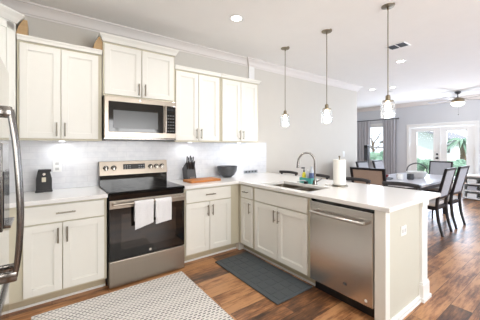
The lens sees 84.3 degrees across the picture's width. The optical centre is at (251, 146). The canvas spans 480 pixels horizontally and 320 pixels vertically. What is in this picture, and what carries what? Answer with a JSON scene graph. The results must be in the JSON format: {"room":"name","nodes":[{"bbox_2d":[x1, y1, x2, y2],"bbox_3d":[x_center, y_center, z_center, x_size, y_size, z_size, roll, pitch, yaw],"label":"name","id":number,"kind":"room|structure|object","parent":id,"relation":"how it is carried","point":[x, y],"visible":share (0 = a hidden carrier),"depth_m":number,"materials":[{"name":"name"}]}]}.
{"room":"kitchen","nodes":[
{"label":"kitchen","id":0,"kind":"room"},
{"bbox_2d":[9,16,356,192],"bbox_3d":[-0.237,-0.026,4.256,6.900,2.785,0.130,0,0,-38],"label":"wall","id":1,"kind":"structure","parent":0,"point":[306,128],"depth_m":4.28,"materials":[{"name":"paint"}]},
{"bbox_2d":[0,3,28,140],"bbox_3d":[-2.294,-0.612,2.103,0.788,1.115,0.758,0,0,-38],"label":"upper cabinet","id":2,"kind":"object","parent":1,"relation":"attached to","point":[12,22],"visible":0.67,"depth_m":2.29,"materials":[{"name":"paint"}]},
{"bbox_2d":[53,161,61,171],"bbox_3d":[-2.034,0.211,2.780,0.075,0.118,0.008,0,0,-38],"label":"outlet plate","id":3,"kind":"object","parent":1,"relation":"attached to","point":[57,165],"visible":1,"depth_m":2.78,"materials":[{"name":"white plastic"}]},
{"bbox_2d":[17,33,101,141],"bbox_3d":[-1.899,-0.519,2.663,0.666,0.950,0.355,0,0,-38],"label":"upper cabinet","id":4,"kind":"object","parent":1,"relation":"attached to","point":[59,84],"visible":0.94,"depth_m":2.53,"materials":[{"name":"paint"}]},
{"bbox_2d":[92,32,178,101],"bbox_3d":[-1.338,-0.842,3.078,0.887,0.630,0.385,0,0,-38],"label":"upper cabinet","id":5,"kind":"object","parent":1,"relation":"attached to","point":[131,68],"visible":0.98,"depth_m":2.93,"materials":[{"name":"paint"}]},
{"bbox_2d":[102,95,175,140],"bbox_3d":[-1.298,-0.294,3.067,0.760,0.460,0.449,0,0,-38],"label":"microwave","id":6,"kind":"object","parent":5,"relation":"attached to","point":[123,118],"visible":0.97,"depth_m":2.90,"materials":[{"name":"silver metal"}]},
{"bbox_2d":[166,64,221,142],"bbox_3d":[-0.757,-0.519,3.545,0.656,0.950,0.355,0,0,-38],"label":"upper cabinet","id":7,"kind":"object","parent":1,"relation":"attached to","point":[196,91],"visible":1,"depth_m":3.41,"materials":[{"name":"paint"}]},
{"bbox_2d":[213,73,261,142],"bbox_3d":[-0.220,-0.519,3.961,0.694,0.950,0.355,0,0,-38],"label":"upper cabinet","id":8,"kind":"object","parent":1,"relation":"attached to","point":[238,95],"visible":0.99,"depth_m":3.81,"materials":[{"name":"paint"}]},
{"bbox_2d":[0,0,479,111],"bbox_3d":[2.178,-1.357,4.156,10.400,0.122,9.000,0,0,-38],"label":"trim","id":9,"kind":"structure","parent":1,"relation":"attached to","point":[30,9],"depth_m":3.49,"materials":[{"name":"paint"}]},
{"bbox_2d":[244,170,256,173],"bbox_3d":[-0.004,0.417,4.347,0.280,0.047,0.008,0,0,-38],"label":"power strip","id":10,"kind":"object","parent":1,"relation":"attached to","point":[246,171],"visible":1,"depth_m":4.34,"materials":[{"name":"white plastic"}]},
{"bbox_2d":[248,66,253,78],"bbox_3d":[0.001,-1.164,4.348,0.110,0.300,0.035,0,0,-38],"label":"trim","id":11,"kind":"structure","parent":1,"relation":"attached to","point":[250,69],"depth_m":4.33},
{"bbox_2d":[9,194,479,319],"bbox_3d":[2.178,1.416,4.156,10.600,0.100,9.200,0,0,-38],"label":"floor","id":12,"kind":"structure","parent":0,"point":[453,259],"depth_m":2.51,"materials":[{"name":"brown wood"}]},
{"bbox_2d":[0,57,23,319],"bbox_3d":[-1.312,0.481,0.886,0.838,1.770,0.900,0,0,-38],"label":"refrigerator","id":13,"kind":"object","parent":12,"relation":"on","point":[8,272],"visible":1,"depth_m":1.17,"materials":[{"name":"metal"}]},
{"bbox_2d":[9,198,106,312],"bbox_3d":[-1.853,0.927,2.516,0.774,0.875,0.645,0,0,-38],"label":"base cabinet","id":14,"kind":"object","parent":12,"relation":"on","point":[64,249],"visible":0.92,"depth_m":2.30,"materials":[{"name":"paint"}]},
{"bbox_2d":[31,271,233,319],"bbox_3d":[-0.877,1.361,2.009,1.260,0.008,1.235,0,0,-38],"label":"rug","id":15,"kind":"object","parent":12,"relation":"on","point":[175,296],"visible":1,"depth_m":2.26,"materials":[{"name":"beige fabric"}]},
{"bbox_2d":[98,160,184,288],"bbox_3d":[-1.212,0.771,2.953,0.760,1.190,0.700,0,0,-38],"label":"stove","id":16,"kind":"object","parent":12,"relation":"on","point":[153,249],"visible":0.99,"depth_m":2.77,"materials":[{"name":"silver metal"}]},
{"bbox_2d":[99,181,184,195],"bbox_3d":[-1.221,0.458,2.965,0.760,0.027,0.580,0,0,-38],"label":"cooktop","id":17,"kind":"object","parent":16,"relation":"in","point":[129,188],"depth_m":2.86,"materials":[{"name":"black glass"}]},
{"bbox_2d":[134,199,153,229],"bbox_3d":[-1.066,0.674,2.638,0.180,0.279,0.042,0,0,-38],"label":"dish towel","id":18,"kind":"object","parent":16,"relation":"hanging from","point":[143,209],"visible":1,"depth_m":2.62,"materials":[{"name":"fabric"}]},
{"bbox_2d":[155,197,171,223],"bbox_3d":[-0.913,0.663,2.756,0.165,0.256,0.042,0,0,-38],"label":"dish towel","id":19,"kind":"object","parent":16,"relation":"hanging from","point":[163,206],"visible":1,"depth_m":2.74,"materials":[{"name":"fabric"}]},
{"bbox_2d":[183,184,238,262],"bbox_3d":[-0.625,0.927,3.464,0.769,0.875,0.645,0,0,-38],"label":"base cabinet","id":20,"kind":"object","parent":12,"relation":"on","point":[211,214],"visible":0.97,"depth_m":3.21,"materials":[{"name":"paint"}]},
{"bbox_2d":[236,184,258,256],"bbox_3d":[-0.022,0.927,3.760,0.656,0.875,0.913,0,0,-38],"label":"base cabinet","id":21,"kind":"object","parent":12,"relation":"on","point":[246,193],"visible":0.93,"depth_m":3.35,"materials":[{"name":"paint"}]},
{"bbox_2d":[167,172,440,212],"bbox_3d":[0.353,0.470,3.024,1.792,0.037,2.539,0,0,-38],"label":"countertop","id":22,"kind":"structure","parent":21,"relation":"on","point":[386,199],"depth_m":2.67,"materials":[{"name":"stone"}]},
{"bbox_2d":[182,156,195,178],"bbox_3d":[-0.824,0.288,3.543,0.120,0.328,0.190,0,0,-38],"label":"knife block","id":23,"kind":"object","parent":22,"relation":"on","point":[189,172],"visible":0.97,"depth_m":3.50,"materials":[{"name":"black wood"}]},
{"bbox_2d":[183,177,220,182],"bbox_3d":[-0.632,0.438,3.426,0.430,0.028,0.230,0,0,-41],"label":"cutting board","id":24,"kind":"object","parent":22,"relation":"on","point":[207,179],"visible":1,"depth_m":3.37,"materials":[{"name":"brown wood"}]},
{"bbox_2d":[217,165,236,176],"bbox_3d":[-0.349,0.372,3.878,0.300,0.160,0.300,0,0,-38],"label":"bowl","id":25,"kind":"object","parent":22,"relation":"on","point":[224,170],"visible":0.98,"depth_m":3.78,"materials":[{"name":"ceramic"}]},
{"bbox_2d":[273,184,320,191],"bbox_3d":[0.501,0.574,3.047,0.404,0.165,0.759,0,0,-38],"label":"sink","id":26,"kind":"object","parent":22,"relation":"in","point":[279,185],"visible":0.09,"depth_m":3.26,"materials":[{"name":"silver metal"}]},
{"bbox_2d":[299,177,313,183],"bbox_3d":[0.698,0.419,3.266,0.100,0.065,0.180,0,0,-38],"label":"sink caddy","id":27,"kind":"object","parent":22,"relation":"on","point":[310,180],"visible":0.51,"depth_m":3.20,"materials":[{"name":"teal plastic"}]},
{"bbox_2d":[301,167,305,177],"bbox_3d":[0.652,0.355,3.300,0.069,0.185,0.047,0,0,-38],"label":"bottle","id":28,"kind":"object","parent":27,"relation":"in","point":[303,173],"visible":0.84,"depth_m":3.29,"materials":[{"name":"yellow plastic"}]},
{"bbox_2d":[309,166,313,177],"bbox_3d":[0.736,0.347,3.225,0.054,0.200,0.054,0,0,-38],"label":"bottle","id":29,"kind":"object","parent":27,"relation":"in","point":[311,172],"visible":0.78,"depth_m":3.21,"materials":[{"name":"plastic"}]},
{"bbox_2d":[296,152,321,184],"bbox_3d":[0.682,0.260,3.124,0.295,0.384,0.082,0,0,8],"label":"faucet","id":30,"kind":"object","parent":22,"relation":"on","point":[315,181],"visible":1,"depth_m":3.11,"materials":[{"name":"silver metal"}]},
{"bbox_2d":[331,156,347,186],"bbox_3d":[1.004,0.280,3.009,0.180,0.344,0.180,0,0,-38],"label":"paper towel","id":31,"kind":"object","parent":22,"relation":"on","point":[339,166],"visible":0.99,"depth_m":2.95,"materials":[{"name":"white paper"}]},
{"bbox_2d":[215,252,311,304],"bbox_3d":[0.086,1.356,2.831,0.470,0.019,1.060,0,0,-38],"label":"floor mat","id":32,"kind":"object","parent":12,"relation":"on","point":[270,281],"visible":1,"depth_m":2.72,"materials":[{"name":"plastic"}]},
{"bbox_2d":[255,184,314,285],"bbox_3d":[0.525,0.927,3.052,0.656,0.875,0.873,0,0,-38],"label":"base cabinet","id":33,"kind":"object","parent":12,"relation":"on","point":[282,220],"visible":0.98,"depth_m":2.82,"materials":[{"name":"paint"}]},
{"bbox_2d":[279,170,297,175],"bbox_3d":[0.479,0.888,4.284,0.441,0.957,0.417,0,0,-38],"label":"bar stool","id":34,"kind":"object","parent":12,"relation":"on","point":[280,171],"visible":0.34,"depth_m":4.42,"materials":[{"name":"brown wood"}]},
{"bbox_2d":[316,174,329,178],"bbox_3d":[0.845,0.888,3.809,0.441,0.957,0.417,0,0,-38],"label":"bar stool","id":35,"kind":"object","parent":12,"relation":"on","point":[317,175],"visible":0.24,"depth_m":3.86,"materials":[{"name":"brown wood"}]},
{"bbox_2d":[309,198,374,317],"bbox_3d":[0.958,0.928,2.435,0.676,0.873,0.615,0,0,-38],"label":"dishwasher","id":36,"kind":"object","parent":12,"relation":"on","point":[342,236],"visible":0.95,"depth_m":2.23,"materials":[{"name":"silver metal"}]},
{"bbox_2d":[346,177,370,183],"bbox_3d":[1.212,0.888,3.334,0.441,0.957,0.417,0,0,-38],"label":"bar stool","id":37,"kind":"object","parent":12,"relation":"on","point":[367,181],"visible":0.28,"depth_m":3.42,"materials":[{"name":"brown wood"}]},
{"bbox_2d":[356,161,368,167],"bbox_3d":[2.625,0.853,5.671,0.450,1.035,0.591,0,0,-38],"label":"dining chair","id":38,"kind":"object","parent":12,"relation":"on","point":[364,164],"visible":0.02,"depth_m":5.85,"materials":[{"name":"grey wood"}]},
{"bbox_2d":[364,145,368,164],"bbox_3d":[3.949,0.666,9.062,0.260,1.400,0.260,0,0,-38],"label":"tower fan","id":39,"kind":"object","parent":12,"relation":"on","point":[366,147],"visible":0.38,"depth_m":9.02,"materials":[{"name":"black plastic"}]},
{"bbox_2d":[364,148,366,160],"bbox_3d":[3.900,0.566,9.024,0.006,1.000,0.080,0,0,-38],"label":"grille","id":40,"kind":"object","parent":39,"relation":"attached to","point":[365,149],"depth_m":9.02,"materials":[{"name":"grey metal"}]},
{"bbox_2d":[350,167,386,185],"bbox_3d":[1.997,0.853,4.282,0.591,1.035,0.550,0,0,-42],"label":"dining chair","id":41,"kind":"object","parent":12,"relation":"on","point":[376,175],"visible":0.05,"depth_m":4.07,"materials":[{"name":"brown wood"}]},
{"bbox_2d":[372,160,384,168],"bbox_3d":[3.179,0.853,6.099,0.450,1.035,0.591,0,0,-38],"label":"dining chair","id":42,"kind":"object","parent":12,"relation":"on","point":[379,164],"visible":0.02,"depth_m":6.26,"materials":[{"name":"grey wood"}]},
{"bbox_2d":[382,181,421,189],"bbox_3d":[1.554,0.888,2.891,0.441,0.957,0.417,0,0,-38],"label":"bar stool","id":43,"kind":"object","parent":12,"relation":"on","point":[386,183],"visible":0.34,"depth_m":3.01,"materials":[{"name":"brown wood"}]},
{"bbox_2d":[375,200,431,319],"bbox_3d":[1.276,0.927,2.228,0.774,0.875,0.170,0,0,-38],"label":"end panel","id":44,"kind":"object","parent":12,"relation":"on","point":[402,283],"visible":0.83,"depth_m":2.10,"materials":[{"name":"beige paint"}]},
{"bbox_2d":[401,225,406,235],"bbox_3d":[1.235,0.682,2.142,0.095,0.077,0.008,0,0,-38],"label":"outlet plate","id":45,"kind":"object","parent":44,"relation":"attached to","point":[403,228],"visible":1,"depth_m":2.14,"materials":[{"name":"white plastic"}]},
{"bbox_2d":[387,173,454,213],"bbox_3d":[3.013,0.986,5.054,2.180,0.760,1.080,0,0,-38],"label":"dining table","id":46,"kind":"object","parent":12,"relation":"on","point":[431,181],"visible":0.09,"depth_m":4.67,"materials":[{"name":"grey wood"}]},
{"bbox_2d":[396,174,402,179],"bbox_3d":[2.690,0.556,4.814,0.140,0.100,0.109,0,0,-6],"label":"mug","id":47,"kind":"object","parent":46,"relation":"on","point":[398,176],"visible":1,"depth_m":4.77,"materials":[{"name":"white ceramic"}]},
{"bbox_2d":[407,174,413,179],"bbox_3d":[2.874,0.556,4.805,0.140,0.100,0.109,0,0,-6],"label":"mug","id":48,"kind":"object","parent":46,"relation":"on","point":[409,176],"visible":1,"depth_m":4.76,"materials":[{"name":"grey ceramic"}]},
{"bbox_2d":[406,163,427,178],"bbox_3d":[3.173,0.461,5.076,0.360,0.291,0.381,0,0,-38],"label":"basket","id":49,"kind":"object","parent":46,"relation":"on","point":[417,174],"visible":0.98,"depth_m":4.96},
{"bbox_2d":[425,161,452,211],"bbox_3d":[4.044,0.853,5.774,0.591,1.035,0.450,0,0,-38],"label":"dining chair","id":50,"kind":"object","parent":12,"relation":"on","point":[435,167],"visible":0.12,"depth_m":5.90,"materials":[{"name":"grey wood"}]},
{"bbox_2d":[427,167,456,236],"bbox_3d":[2.905,0.853,4.294,0.450,1.035,0.591,0,0,-38],"label":"dining chair","id":51,"kind":"object","parent":12,"relation":"on","point":[436,204],"visible":0.83,"depth_m":4.11,"materials":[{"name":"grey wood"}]},
{"bbox_2d":[432,166,469,228],"bbox_3d":[3.422,0.853,4.680,0.450,1.035,0.591,0,0,-36],"label":"dining chair","id":52,"kind":"object","parent":12,"relation":"on","point":[462,171],"visible":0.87,"depth_m":4.48,"materials":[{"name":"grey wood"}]},
{"bbox_2d":[462,174,479,199],"bbox_3d":[5.907,1.054,6.600,0.450,0.625,0.970,0,0,-38],"label":"shelf unit","id":53,"kind":"object","parent":12,"relation":"on","point":[465,191],"visible":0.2,"depth_m":6.85,"materials":[{"name":"white wood"}]},
{"bbox_2d":[467,192,478,197],"bbox_3d":[5.715,1.260,6.824,0.260,0.100,0.180,0,0,-38],"label":"storage box","id":54,"kind":"object","parent":53,"relation":"on","point":[470,194],"visible":1,"depth_m":6.76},
{"bbox_2d":[467,185,478,190],"bbox_3d":[5.715,1.071,6.824,0.260,0.100,0.180,0,0,-38],"label":"storage box","id":55,"kind":"object","parent":53,"relation":"on","point":[470,187],"visible":1,"depth_m":6.76,"materials":[{"name":"grey fabric"}]},
{"bbox_2d":[467,178,478,182],"bbox_3d":[5.715,0.890,6.824,0.260,0.100,0.180,0,0,-38],"label":"storage box","id":56,"kind":"object","parent":53,"relation":"on","point":[470,180],"visible":1,"depth_m":6.76,"materials":[{"name":"white"}]},
{"bbox_3d":[-2.136,0.928,1.789,0.654,0.875,1.448,0,0,-38],"label":"base cabinet","id":57,"kind":"object","parent":12,"relation":"on","visible":0},
{"bbox_2d":[9,186,107,207],"bbox_3d":[-1.845,0.470,2.011,1.386,0.037,1.454,0,0,-38],"label":"countertop","id":58,"kind":"structure","parent":57,"relation":"on","point":[31,198],"depth_m":2.43,"materials":[{"name":"stone"}]},
{"bbox_2d":[35,169,52,192],"bbox_3d":[-2.049,0.340,2.623,0.135,0.225,0.140,0,0,-38],"label":"can opener","id":59,"kind":"object","parent":58,"relation":"on","point":[44,178],"visible":1,"depth_m":2.59,"materials":[{"name":"black plastic"}]},
{"bbox_2d":[25,0,479,108],"bbox_3d":[2.178,-1.471,4.156,10.600,0.126,9.200,0,0,-38],"label":"ceiling","id":60,"kind":"structure","parent":0,"point":[442,56],"depth_m":3.34,"materials":[{"name":"paint"}]},
{"bbox_2d":[229,14,243,21],"bbox_3d":[-0.160,-1.403,2.913,0.176,0.010,0.176,0,0,-38],"label":"recessed light","id":61,"kind":"object","parent":60,"relation":"in","point":[234,18],"visible":1,"depth_m":2.92,"materials":[{"name":"white"}]},
{"bbox_2d":[281,46,289,120],"bbox_3d":[0.490,-0.853,3.813,0.136,1.135,0.136,0,0,-38],"label":"pendant light","id":62,"kind":"object","parent":60,"relation":"hanging from","point":[287,47],"visible":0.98,"depth_m":3.79,"materials":[{"name":"silver metal"}]},
{"bbox_2d":[322,29,331,116],"bbox_3d":[0.928,-0.853,3.247,0.136,1.135,0.136,0,0,-38],"label":"pendant light","id":63,"kind":"object","parent":60,"relation":"hanging from","point":[326,31],"visible":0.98,"depth_m":3.25,"materials":[{"name":"silver metal"}]},
{"bbox_2d":[381,3,394,110],"bbox_3d":[1.377,-0.853,2.666,0.136,1.135,0.136,0,0,-38],"label":"pendant light","id":64,"kind":"object","parent":60,"relation":"hanging from","point":[387,6],"visible":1,"depth_m":2.66,"materials":[{"name":"silver metal"}]},
{"bbox_2d":[385,41,409,50],"bbox_3d":[2.068,-1.415,3.742,0.220,0.010,0.260,0,0,-38],"label":"ceiling vent","id":65,"kind":"object","parent":60,"relation":"in","point":[402,44],"visible":0.96,"depth_m":3.73,"materials":[{"name":"white metal"}]},
{"bbox_2d":[428,91,479,114],"bbox_3d":[5.340,-1.115,6.914,1.277,0.610,1.242,0,0,-38],"label":"ceiling fan","id":66,"kind":"object","parent":60,"relation":"hanging from","point":[458,101],"visible":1,"depth_m":6.81,"materials":[{"name":"silver metal"}]},
{"bbox_2d":[357,100,479,174],"bbox_3d":[6.341,-0.026,7.371,0.120,2.785,9.000,0,0,-38],"label":"wall","id":67,"kind":"structure","parent":0,"point":[470,111],"depth_m":8.61,"materials":[{"name":"paint"}]},
{"bbox_2d":[370,123,382,161],"bbox_3d":[4.572,-0.114,9.587,0.130,1.400,0.950,0,0,-38],"label":"window","id":68,"kind":"structure","parent":67,"relation":"in","point":[378,124],"depth_m":9.61,"materials":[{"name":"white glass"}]},
{"bbox_2d":[357,118,398,121],"bbox_3d":[4.507,-0.934,9.543,0.125,0.052,1.592,0,0,-38],"label":"curtain rod","id":69,"kind":"object","parent":67,"relation":"attached to","point":[392,118],"visible":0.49,"depth_m":9.39,"materials":[{"name":"black metal"}]},
{"bbox_2d":[357,121,369,167],"bbox_3d":[4.195,0.209,9.891,0.081,2.253,0.528,0,0,-38],"label":"curtain","id":70,"kind":"object","parent":69,"relation":"hanging from","point":[363,128],"visible":0.61,"depth_m":9.89,"materials":[{"name":"fabric"}]},
{"bbox_2d":[383,119,395,174],"bbox_3d":[4.774,0.209,9.142,0.090,2.253,0.480,0,0,-38],"label":"curtain","id":71,"kind":"object","parent":69,"relation":"hanging from","point":[389,126],"visible":0.74,"depth_m":9.13,"materials":[{"name":"fabric"}]},
{"bbox_2d":[411,127,440,170],"bbox_3d":[5.489,0.383,8.365,0.137,1.943,0.831,0,0,-38],"label":"door","id":72,"kind":"structure","parent":67,"relation":"in","point":[436,130],"depth_m":8.33,"materials":[{"name":"white wood"}]},
{"bbox_2d":[407,120,478,174],"bbox_3d":[5.776,0.329,8.085,0.142,2.075,1.860,0,0,-38],"label":"trim","id":73,"kind":"structure","parent":67,"relation":"attached to","point":[475,123],"depth_m":7.75,"materials":[{"name":"white wood"}]},
{"bbox_2d":[441,125,473,189],"bbox_3d":[6.016,0.383,7.755,0.050,1.943,0.811,0,0,-38],"label":"door","id":74,"kind":"structure","parent":67,"relation":"in","point":[469,129],"depth_m":7.55,"materials":[{"name":"white wood"}]},
{"label":"outside","id":75,"kind":"structure","parent":0,"visible":0},
{"bbox_3d":[23.887,1.551,29.135,47.500,0.130,70.000,0,0,-38],"label":"lawn","id":76,"kind":"structure","parent":75,"visible":0},
{"bbox_2d":[370,150,382,159],"bbox_3d":[7.251,0.932,15.192,1.127,1.480,1.951,0,0,-38],"label":"bush","id":77,"kind":"object","parent":76,"relation":"on","point":[373,155],"visible":0.09,"depth_m":15.32,"materials":[{"name":"green plant"}]},
{"bbox_2d":[370,131,382,151],"bbox_3d":[8.239,0.136,17.915,0.374,2.712,1.722,0,0,-38],"label":"bare tree","id":78,"kind":"object","parent":76,"relation":"on","point":[372,142],"visible":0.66,"depth_m":17.81,"materials":[{"name":"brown plant"}]},
{"bbox_2d":[380,131,465,160],"bbox_3d":[21.449,-0.349,31.801,9.100,3.670,7.600,0,0,-38],"label":"house","id":79,"kind":"structure","parent":76,"relation":"on","point":[424,139],"depth_m":28.52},
{"bbox_2d":[417,158,430,170],"bbox_3d":[9.085,1.026,14.331,1.071,1.014,2.604,0,0,-38],"label":"bush","id":80,"kind":"object","parent":76,"relation":"on","point":[425,162],"visible":0.2,"depth_m":14.01,"materials":[{"name":"green plant"}]},
{"bbox_2d":[427,159,465,175],"bbox_3d":[9.388,1.079,12.371,1.108,0.972,2.009,0,0,-38],"label":"bush","id":81,"kind":"object","parent":76,"relation":"on","point":[459,162],"visible":0.09,"depth_m":12.08,"materials":[{"name":"green plant"}]},
{"bbox_2d":[447,138,465,159],"bbox_3d":[12.480,0.503,15.644,2.098,2.013,2.102,0,0,-38],"label":"palm tree","id":82,"kind":"object","parent":76,"relation":"on","point":[462,142],"visible":0.58,"depth_m":15.63,"materials":[{"name":"green plant"}]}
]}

